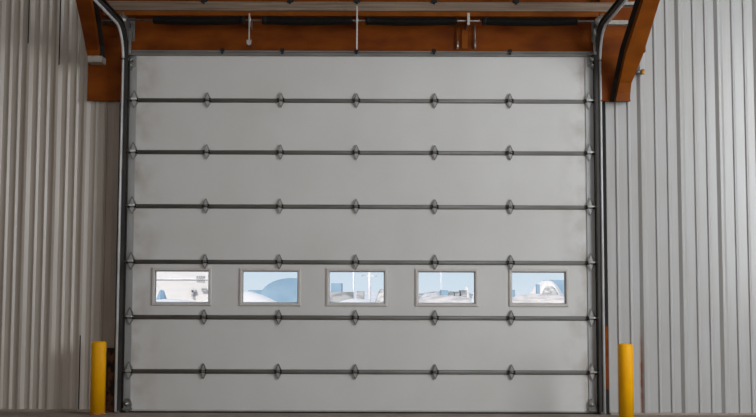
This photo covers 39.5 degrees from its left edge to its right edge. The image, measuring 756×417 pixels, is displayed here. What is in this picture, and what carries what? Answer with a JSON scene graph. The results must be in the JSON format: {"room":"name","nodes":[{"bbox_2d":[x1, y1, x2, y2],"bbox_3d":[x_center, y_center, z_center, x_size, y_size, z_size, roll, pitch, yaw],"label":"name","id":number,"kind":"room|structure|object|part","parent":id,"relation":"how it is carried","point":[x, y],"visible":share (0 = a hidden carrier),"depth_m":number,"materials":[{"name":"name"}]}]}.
{"room":"distribution center","nodes":[
{"label":"distribution center","id":0,"kind":"room"},
{"bbox_2d":[0,0,105,408],"bbox_3d":[-5.666,-0.556,12.199,5.066,5.700,0.274,0,-4,0],"label":"wall","id":1,"kind":"structure","parent":0,"point":[52,138],"depth_m":12.05,"materials":[{"name":"grey metal"}]},
{"bbox_2d":[28,0,29,42],"bbox_3d":[-4.040,-2.655,12.221,0.012,1.500,0.006,0,-4,0],"label":"trim","id":2,"kind":"structure","parent":1,"relation":"attached to","point":[29,0],"depth_m":12.18,"materials":[{"name":"metal"}]},
{"bbox_2d":[0,409,89,411],"bbox_3d":[-5.675,2.265,11.856,5.066,0.022,0.050,0,-4,0],"label":"baseboard","id":3,"kind":"structure","parent":1,"relation":"attached to","point":[60,410],"depth_m":11.83,"materials":[{"name":"grey concrete"}]},
{"bbox_2d":[58,0,60,64],"bbox_3d":[-3.676,-2.530,12.212,0.012,1.750,0.006,0,-4,0],"label":"trim","id":4,"kind":"structure","parent":1,"relation":"attached to","point":[60,0],"depth_m":12.17,"materials":[{"name":"metal"}]},
{"bbox_2d":[78,335,80,408],"bbox_3d":[-3.368,1.859,11.877,0.012,0.850,0.006,0,-4,0],"label":"trim","id":5,"kind":"structure","parent":1,"relation":"attached to","point":[80,335],"depth_m":11.88,"materials":[{"name":"metal"}]},
{"bbox_2d":[100,101,120,410],"bbox_3d":[-3.036,0.200,12.144,0.198,4.200,0.270,0,-4,0],"label":"trim","id":6,"kind":"structure","parent":1,"relation":"attached to","point":[108,295],"depth_m":12.02,"materials":[{"name":"metal"}]},
{"bbox_2d":[0,411,755,416],"bbox_3d":[-0.206,1.713,3.455,16.000,0.120,17.350,0,-4,0],"label":"floor","id":7,"kind":"structure","parent":0,"point":[2,413],"depth_m":11.58,"materials":[{"name":"concrete"}]},
{"bbox_2d":[89,341,105,414],"bbox_3d":[-3.089,1.866,11.621,0.181,0.798,0.181,0,-4,0],"label":"bollard","id":8,"kind":"object","parent":7,"relation":"on","point":[98,348],"visible":1,"depth_m":11.56,"materials":[{"name":"yellow metal"}]},
{"bbox_2d":[106,103,120,411],"bbox_3d":[-2.938,0.538,11.953,0.234,3.498,0.080,0,-4,0],"label":"steel post","id":9,"kind":"object","parent":7,"relation":"on","point":[110,381],"visible":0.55,"depth_m":11.87,"materials":[{"name":"black metal"}]},
{"bbox_2d":[602,102,608,413],"bbox_3d":[2.557,0.230,11.930,0.051,4.143,0.095,0,-4,0],"label":"steel post","id":10,"kind":"object","parent":7,"relation":"on","point":[603,103],"visible":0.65,"depth_m":11.86,"materials":[{"name":"black metal"}]},
{"bbox_2d":[618,344,633,416],"bbox_3d":[2.554,1.810,10.844,0.174,0.829,0.174,0,-4,0],"label":"bollard","id":11,"kind":"object","parent":7,"relation":"on","point":[625,351],"visible":1,"depth_m":10.79,"materials":[{"name":"yellow metal"}]},
{"bbox_2d":[605,0,755,413],"bbox_3d":[5.196,-0.527,12.123,5.211,5.700,0.426,0,-4,0],"label":"wall","id":12,"kind":"structure","parent":0,"point":[681,153],"depth_m":11.89,"materials":[{"name":"grey metal"}]},
{"bbox_2d":[605,115,608,357],"bbox_3d":[2.571,0.214,12.089,0.033,4.200,0.380,0,-4,0],"label":"trim","id":13,"kind":"structure","parent":12,"relation":"attached to","point":[605,115],"depth_m":11.87,"materials":[{"name":"metal"}]},
{"bbox_2d":[635,69,644,74],"bbox_3d":[2.963,-1.545,11.962,0.102,0.064,0.122,0,-4,0],"label":"pipe stub","id":14,"kind":"object","parent":12,"relation":"attached to","point":[642,71],"visible":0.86,"depth_m":11.92,"materials":[{"name":"metal"}]},
{"bbox_2d":[610,412,755,414],"bbox_3d":[5.187,2.289,11.706,5.211,0.020,0.050,0,-4,0],"label":"baseboard","id":15,"kind":"structure","parent":12,"relation":"attached to","point":[610,412],"depth_m":11.68,"materials":[{"name":"grey metal"}]},
{"bbox_3d":[-0.265,-2.631,12.386,5.723,1.500,0.220,0,-4,0],"label":"wall","id":16,"kind":"structure","parent":0,"visible":0},
{"bbox_2d":[87,0,634,101],"bbox_3d":[-0.166,-1.908,12.094,6.330,1.391,0.253,0,-4,0],"label":"header beam","id":17,"kind":"structure","parent":16,"relation":"attached to","point":[104,81],"depth_m":12.14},
{"bbox_2d":[76,0,105,64],"bbox_3d":[-3.137,-2.129,11.383,0.224,0.885,1.403,1,-4,-7],"label":"knee brace","id":18,"kind":"object","parent":17,"relation":"attached to","point":[88,10],"visible":1,"depth_m":11.71,"materials":[{"name":"wood"}]},
{"bbox_3d":[-3.139,-2.164,11.400,0.215,0.812,1.369,1,-4,-7],"label":"plate","id":19,"kind":"part","parent":18,"relation":"part of","materials":[{"name":"metal"}]},
{"bbox_3d":[-3.117,-1.602,12.103,0.431,0.738,0.044,0,-4,0],"label":"plate","id":20,"kind":"part","parent":17,"relation":"part of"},
{"bbox_2d":[93,0,129,412],"bbox_3d":[-2.997,-0.078,9.986,0.320,4.426,4.015,0,-4,0],"label":"door track","id":21,"kind":"object","parent":17,"relation":"attached to","point":[116,19],"visible":1,"depth_m":11.82,"materials":[{"name":"metal"}]},
{"bbox_2d":[122,24,131,401],"bbox_3d":[-2.829,0.024,11.847,0.032,4.268,0.031,0,-4,0],"label":"cable","id":22,"kind":"object","parent":21,"relation":"hanging from","point":[130,28],"visible":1,"depth_m":11.88,"materials":[{"name":"grey metal"}]},
{"bbox_2d":[121,48,597,413],"bbox_3d":[-0.192,0.231,11.905,5.402,4.120,0.128,0,-4,0],"label":"door","id":23,"kind":"structure","parent":21,"relation":"attached to","point":[401,165],"depth_m":11.92,"materials":[{"name":"paint"}]},
{"bbox_3d":[-0.200,0.608,11.877,5.144,0.050,0.023,0,-4,0],"label":"joint rail","id":24,"kind":"part","parent":23,"relation":"part of","materials":[{"name":"grey metal"}]},
{"bbox_3d":[-0.207,2.051,11.803,5.330,0.434,0.050,0,-4,0],"label":"panel","id":25,"kind":"part","parent":23,"relation":"part of","materials":[{"name":"paint"}]},
{"bbox_3d":[-0.205,1.530,11.843,5.330,0.596,0.050,0,-4,0],"label":"panel","id":26,"kind":"part","parent":23,"relation":"part of","materials":[{"name":"paint"}]},
{"bbox_3d":[-0.202,1.227,11.829,5.144,0.050,0.023,0,-4,0],"label":"joint rail","id":27,"kind":"part","parent":23,"relation":"part of","materials":[{"name":"grey metal"}]},
{"bbox_3d":[-0.198,-0.019,11.924,5.144,0.050,0.023,0,-4,0],"label":"joint rail","id":28,"kind":"part","parent":23,"relation":"part of","materials":[{"name":"grey metal"}]},
{"bbox_3d":[-0.203,0.919,11.889,5.330,0.613,0.050,0,-4,0],"label":"panel","id":29,"kind":"part","parent":23,"relation":"part of","materials":[{"name":"paint"}]},
{"bbox_3d":[-0.201,0.296,11.937,5.330,0.621,0.050,0,-4,0],"label":"panel","id":30,"kind":"part","parent":23,"relation":"part of","materials":[{"name":"paint"}]},
{"bbox_3d":[-0.196,-0.635,11.971,5.144,0.050,0.023,0,-4,0],"label":"joint rail","id":31,"kind":"part","parent":23,"relation":"part of","materials":[{"name":"grey metal"}]},
{"bbox_3d":[-0.194,-1.229,12.017,5.144,0.050,0.023,0,-4,0],"label":"joint rail","id":32,"kind":"part","parent":23,"relation":"part of","materials":[{"name":"grey metal"}]},
{"bbox_3d":[-0.204,1.829,11.784,5.144,0.050,0.023,0,-4,0],"label":"joint rail","id":33,"kind":"part","parent":23,"relation":"part of","materials":[{"name":"grey metal"}]},
{"bbox_3d":[-0.200,-0.325,11.984,5.330,0.610,0.050,0,-4,0],"label":"panel","id":34,"kind":"part","parent":23,"relation":"part of","materials":[{"name":"paint"}]},
{"bbox_3d":[-0.198,-0.930,12.030,5.330,0.588,0.050,0,-4,0],"label":"panel","id":35,"kind":"part","parent":23,"relation":"part of","materials":[{"name":"paint"}]},
{"bbox_3d":[-0.196,-1.515,12.075,5.330,0.570,0.050,0,-4,0],"label":"panel","id":36,"kind":"part","parent":23,"relation":"part of","materials":[{"name":"paint"}]},
{"bbox_2d":[122,12,134,40],"bbox_3d":[-2.854,-2.077,11.999,0.100,0.280,0.295,0,-4,0],"label":"plate","id":37,"kind":"object","parent":17,"relation":"attached to","point":[127,25],"visible":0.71,"depth_m":12.13,"materials":[{"name":"metal"}]},
{"bbox_2d":[246,13,252,46],"bbox_3d":[-1.452,-2.009,11.995,0.056,0.369,0.295,0,-4,0],"label":"bracket","id":38,"kind":"object","parent":17,"relation":"attached to","point":[248,42],"visible":1,"depth_m":11.87,"materials":[{"name":"metal"}]},
{"bbox_3d":[-1.452,-2.014,12.005,0.017,0.356,0.275,0,-4,0],"label":"plate","id":39,"kind":"part","parent":38,"relation":"part of","materials":[{"name":"metal"}]},
{"bbox_2d":[356,6,357,49],"bbox_3d":[-0.237,-2.029,12.007,0.028,0.500,0.275,0,-4,0],"label":"bracket","id":40,"kind":"object","parent":17,"relation":"attached to","point":[356,6],"visible":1,"depth_m":11.87,"materials":[{"name":"metal"}]},
{"bbox_2d":[103,0,612,19],"bbox_3d":[-0.205,-2.290,12.075,5.863,0.192,0.177,0,-4,0],"label":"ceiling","id":41,"kind":"structure","parent":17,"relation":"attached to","point":[131,9],"depth_m":12.01,"materials":[{"name":"metal"}]},
{"bbox_2d":[457,26,458,48],"bbox_3d":[0.915,-1.967,12.110,0.020,0.269,0.020,-2,-5,22],"label":"rod","id":42,"kind":"object","parent":17,"relation":"attached to","point":[457,26],"visible":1,"depth_m":12.10,"materials":[{"name":"metal"}]},
{"bbox_2d":[466,13,469,29],"bbox_3d":[1.021,-2.129,12.014,0.028,0.138,0.275,0,-4,0],"label":"bracket","id":43,"kind":"object","parent":17,"relation":"attached to","point":[468,14],"visible":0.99,"depth_m":11.88,"materials":[{"name":"metal"}]},
{"bbox_2d":[120,13,601,25],"bbox_3d":[-0.158,-2.125,11.906,5.540,0.156,0.156,0,-4,0],"label":"shaft","id":44,"kind":"object","parent":43,"relation":"attached to","point":[172,20],"visible":1,"depth_m":11.87,"materials":[{"name":"metal"}]},
{"bbox_3d":[-0.158,-2.125,11.906,5.540,0.021,0.021,0,-4,0],"label":"rod","id":45,"kind":"part","parent":44,"relation":"part of","materials":[{"name":"black metal"}]},
{"bbox_2d":[474,25,475,48],"bbox_3d":[1.116,-1.972,12.110,0.020,0.269,0.020,-2,-5,22],"label":"rod","id":46,"kind":"object","parent":17,"relation":"attached to","point":[474,25],"visible":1,"depth_m":12.11,"materials":[{"name":"metal"}]},
{"bbox_2d":[591,14,602,42],"bbox_3d":[2.512,-2.060,11.999,0.100,0.280,0.295,0,-4,0],"label":"plate","id":47,"kind":"object","parent":17,"relation":"attached to","point":[592,23],"visible":0.3,"depth_m":12.14,"materials":[{"name":"metal"}]},
{"bbox_2d":[593,0,633,414],"bbox_3d":[2.661,-0.114,9.991,0.415,4.535,4.015,0,-4,0],"label":"door track","id":48,"kind":"object","parent":17,"relation":"attached to","point":[606,20],"visible":0.92,"depth_m":11.83,"materials":[{"name":"metal"}]},
{"bbox_2d":[593,24,598,403],"bbox_3d":[2.460,0.032,11.848,0.032,4.285,0.031,0,-4,0],"label":"cable","id":49,"kind":"object","parent":48,"relation":"hanging from","point":[594,28],"visible":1,"depth_m":11.88,"materials":[{"name":"grey metal"}]},
{"bbox_3d":[2.695,-1.587,11.965,0.330,0.751,0.044,0,-4,0],"label":"plate","id":50,"kind":"part","parent":17,"relation":"part of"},
{"bbox_2d":[609,0,659,101],"bbox_3d":[2.780,-1.893,11.145,0.323,1.270,1.637,0,-4,0],"label":"knee brace","id":51,"kind":"object","parent":17,"relation":"attached to","point":[633,46],"visible":1,"depth_m":11.46,"materials":[{"name":"wood"}]},
{"bbox_3d":[2.789,-1.894,11.166,0.265,1.265,1.610,0,-4,-3],"label":"plate","id":52,"kind":"part","parent":51,"relation":"part of","materials":[{"name":"metal"}]},
{"label":"outside","id":53,"kind":"structure","parent":0,"visible":0},
{"bbox_2d":[354,292,529,301],"bbox_3d":[-0.260,18.525,221.312,300.000,0.280,419.640,0,-4,0],"label":"snowy ground","id":54,"kind":"structure","parent":53,"point":[373,294],"depth_m":264.54,"materials":[{"name":"white snow"}]},
{"bbox_2d":[156,290,166,299],"bbox_3d":[-14.673,6.223,71.631,0.923,1.400,2.000,0,-4,0],"label":"pile","id":55,"kind":"object","parent":54,"relation":"on","point":[161,295],"visible":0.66,"depth_m":71.29,"materials":[{"name":"blue"}]},
{"bbox_2d":[156,299,195,301],"bbox_3d":[-10.002,4.925,51.673,6.978,0.983,6.000,0,-4,0],"label":"snow bank","id":56,"kind":"object","parent":54,"relation":"on","point":[159,300],"visible":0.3,"depth_m":51.05,"materials":[{"name":"white snow"}]},
{"bbox_2d":[156,272,207,301],"bbox_3d":[-15.951,6.353,87.466,6.869,3.542,12.400,0,-4,0],"label":"building","id":57,"kind":"structure","parent":54,"relation":"on","point":[193,286],"depth_m":81.68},
{"bbox_2d":[196,276,204,281],"bbox_3d":[-13.797,5.468,81.667,0.690,0.466,0.100,0,-4,0],"label":"vent grille","id":58,"kind":"object","parent":57,"relation":"attached to","point":[198,278],"depth_m":81.64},
{"bbox_2d":[203,291,275,301],"bbox_3d":[-8.782,5.886,66.643,6.968,1.351,6.000,0,-4,0],"label":"snow bank","id":59,"kind":"object","parent":54,"relation":"on","point":[248,296],"visible":0.27,"depth_m":65.55,"materials":[{"name":"white snow"}]},
{"bbox_2d":[248,290,261,293],"bbox_3d":[-14.196,10.178,122.979,1.611,1.324,3.000,0,-4,0],"label":"container","id":60,"kind":"object","parent":54,"relation":"on","point":[255,291],"visible":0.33,"depth_m":121.51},
{"bbox_2d":[260,278,296,301],"bbox_3d":[-8.301,8.310,106.073,6.369,2.516,9.000,0,-4,0],"label":"shelter","id":61,"kind":"object","parent":54,"relation":"on","point":[282,290],"visible":0.41,"depth_m":101.60,"materials":[{"name":"blue"}]},
{"bbox_2d":[331,283,342,291],"bbox_3d":[-3.636,7.603,93.091,0.909,1.981,3.000,0,-4,0],"label":"container","id":62,"kind":"object","parent":54,"relation":"on","point":[335,287],"visible":0.44,"depth_m":91.65,"materials":[{"name":"blue metal"}]},
{"bbox_2d":[330,292,353,301],"bbox_3d":[-2.374,5.602,62.404,1.814,1.314,1.500,0,-4,0],"label":"pallet stack","id":63,"kind":"object","parent":54,"relation":"on","point":[334,296],"visible":0.24,"depth_m":61.68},
{"bbox_2d":[340,299,371,301],"bbox_3d":[-1.024,4.771,49.681,4.349,1.046,6.000,0,-4,0],"label":"snow bank","id":64,"kind":"object","parent":54,"relation":"on","point":[347,300],"visible":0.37,"depth_m":49.12,"materials":[{"name":"white snow"}]},
{"bbox_2d":[357,291,363,298],"bbox_3d":[-1.008,5.428,60.412,0.423,1.367,1.500,0,-4,0],"label":"crate","id":65,"kind":"object","parent":54,"relation":"on","point":[360,294],"visible":0.44,"depth_m":59.70,"materials":[{"name":"white"}]},
{"bbox_2d":[361,272,376,300],"bbox_3d":[-0.598,5.070,71.722,1.056,3.804,0.201,0,-4,0],"label":"pole","id":66,"kind":"object","parent":54,"relation":"on","point":[369,275],"visible":0.5,"depth_m":71.64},
{"bbox_2d":[375,289,383,301],"bbox_3d":[0.412,5.308,59.669,1.577,1.502,2.400,0,-4,0],"label":"rubble heap","id":67,"kind":"object","parent":54,"relation":"on","point":[380,296],"visible":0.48,"depth_m":59.20,"materials":[{"name":"white snow"}]},
{"bbox_2d":[440,272,441,289],"bbox_3d":[4.891,5.679,81.706,0.110,4.141,0.110,0,-4,0],"label":"pole","id":68,"kind":"object","parent":54,"relation":"on","point":[440,272],"visible":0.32,"depth_m":81.68,"materials":[{"name":"white metal"}]},
{"bbox_2d":[440,290,447,294],"bbox_3d":[4.928,6.809,78.611,0.495,1.419,2.000,0,-4,0],"label":"bin","id":69,"kind":"object","parent":54,"relation":"on","point":[442,292],"visible":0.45,"depth_m":77.65,"materials":[{"name":"blue"}]},
{"bbox_2d":[419,295,471,302],"bbox_3d":[4.413,6.046,66.634,8.363,1.115,6.000,0,-4,0],"label":"gravel bank","id":70,"kind":"object","parent":54,"relation":"on","point":[440,298],"visible":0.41,"depth_m":65.50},
{"bbox_2d":[419,291,472,298],"bbox_3d":[6.586,8.624,101.540,8.880,1.295,6.000,0,-4,0],"label":"rubble heap","id":71,"kind":"object","parent":54,"relation":"on","point":[436,293],"visible":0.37,"depth_m":100.27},
{"bbox_2d":[459,290,466,296],"bbox_3d":[7.073,7.502,87.585,0.495,1.414,2.000,0,-4,0],"label":"machine","id":72,"kind":"object","parent":54,"relation":"on","point":[463,293],"visible":0.44,"depth_m":86.63,"materials":[{"name":"white"}]},
{"bbox_2d":[512,294,563,302],"bbox_3d":[11.201,6.398,71.624,9.533,1.215,5.000,0,-4,0],"label":"gravel bank","id":73,"kind":"object","parent":54,"relation":"on","point":[527,298],"visible":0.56,"depth_m":70.56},
{"bbox_2d":[536,284,539,293],"bbox_3d":[12.126,6.691,79.875,0.234,1.891,0.500,0,-4,0],"label":"board","id":74,"kind":"object","parent":54,"relation":"on","point":[537,285],"visible":0.45,"depth_m":79.67,"materials":[{"name":"blue"}]},
{"bbox_2d":[530,280,562,295],"bbox_3d":[14.670,7.400,91.606,3.824,2.278,5.000,0,-4,0],"label":"snow mound","id":75,"kind":"object","parent":54,"relation":"on","point":[543,284],"visible":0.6,"depth_m":90.99,"materials":[{"name":"white snow"}]},
{"bbox_2d":[542,286,557,294],"bbox_3d":[13.330,6.884,81.616,2.044,1.780,2.400,0,-4,0],"label":"rubble heap","id":76,"kind":"object","parent":54,"relation":"on","point":[548,289],"visible":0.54,"depth_m":81.36,"materials":[{"name":"white snow"}]},
{"bbox_2d":[543,280,563,295],"bbox_3d":[20.132,9.053,114.548,3.411,2.505,6.000,0,-4,0],"label":"shed","id":77,"kind":"object","parent":54,"relation":"on","point":[560,283],"visible":0.21,"depth_m":111.61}
]}

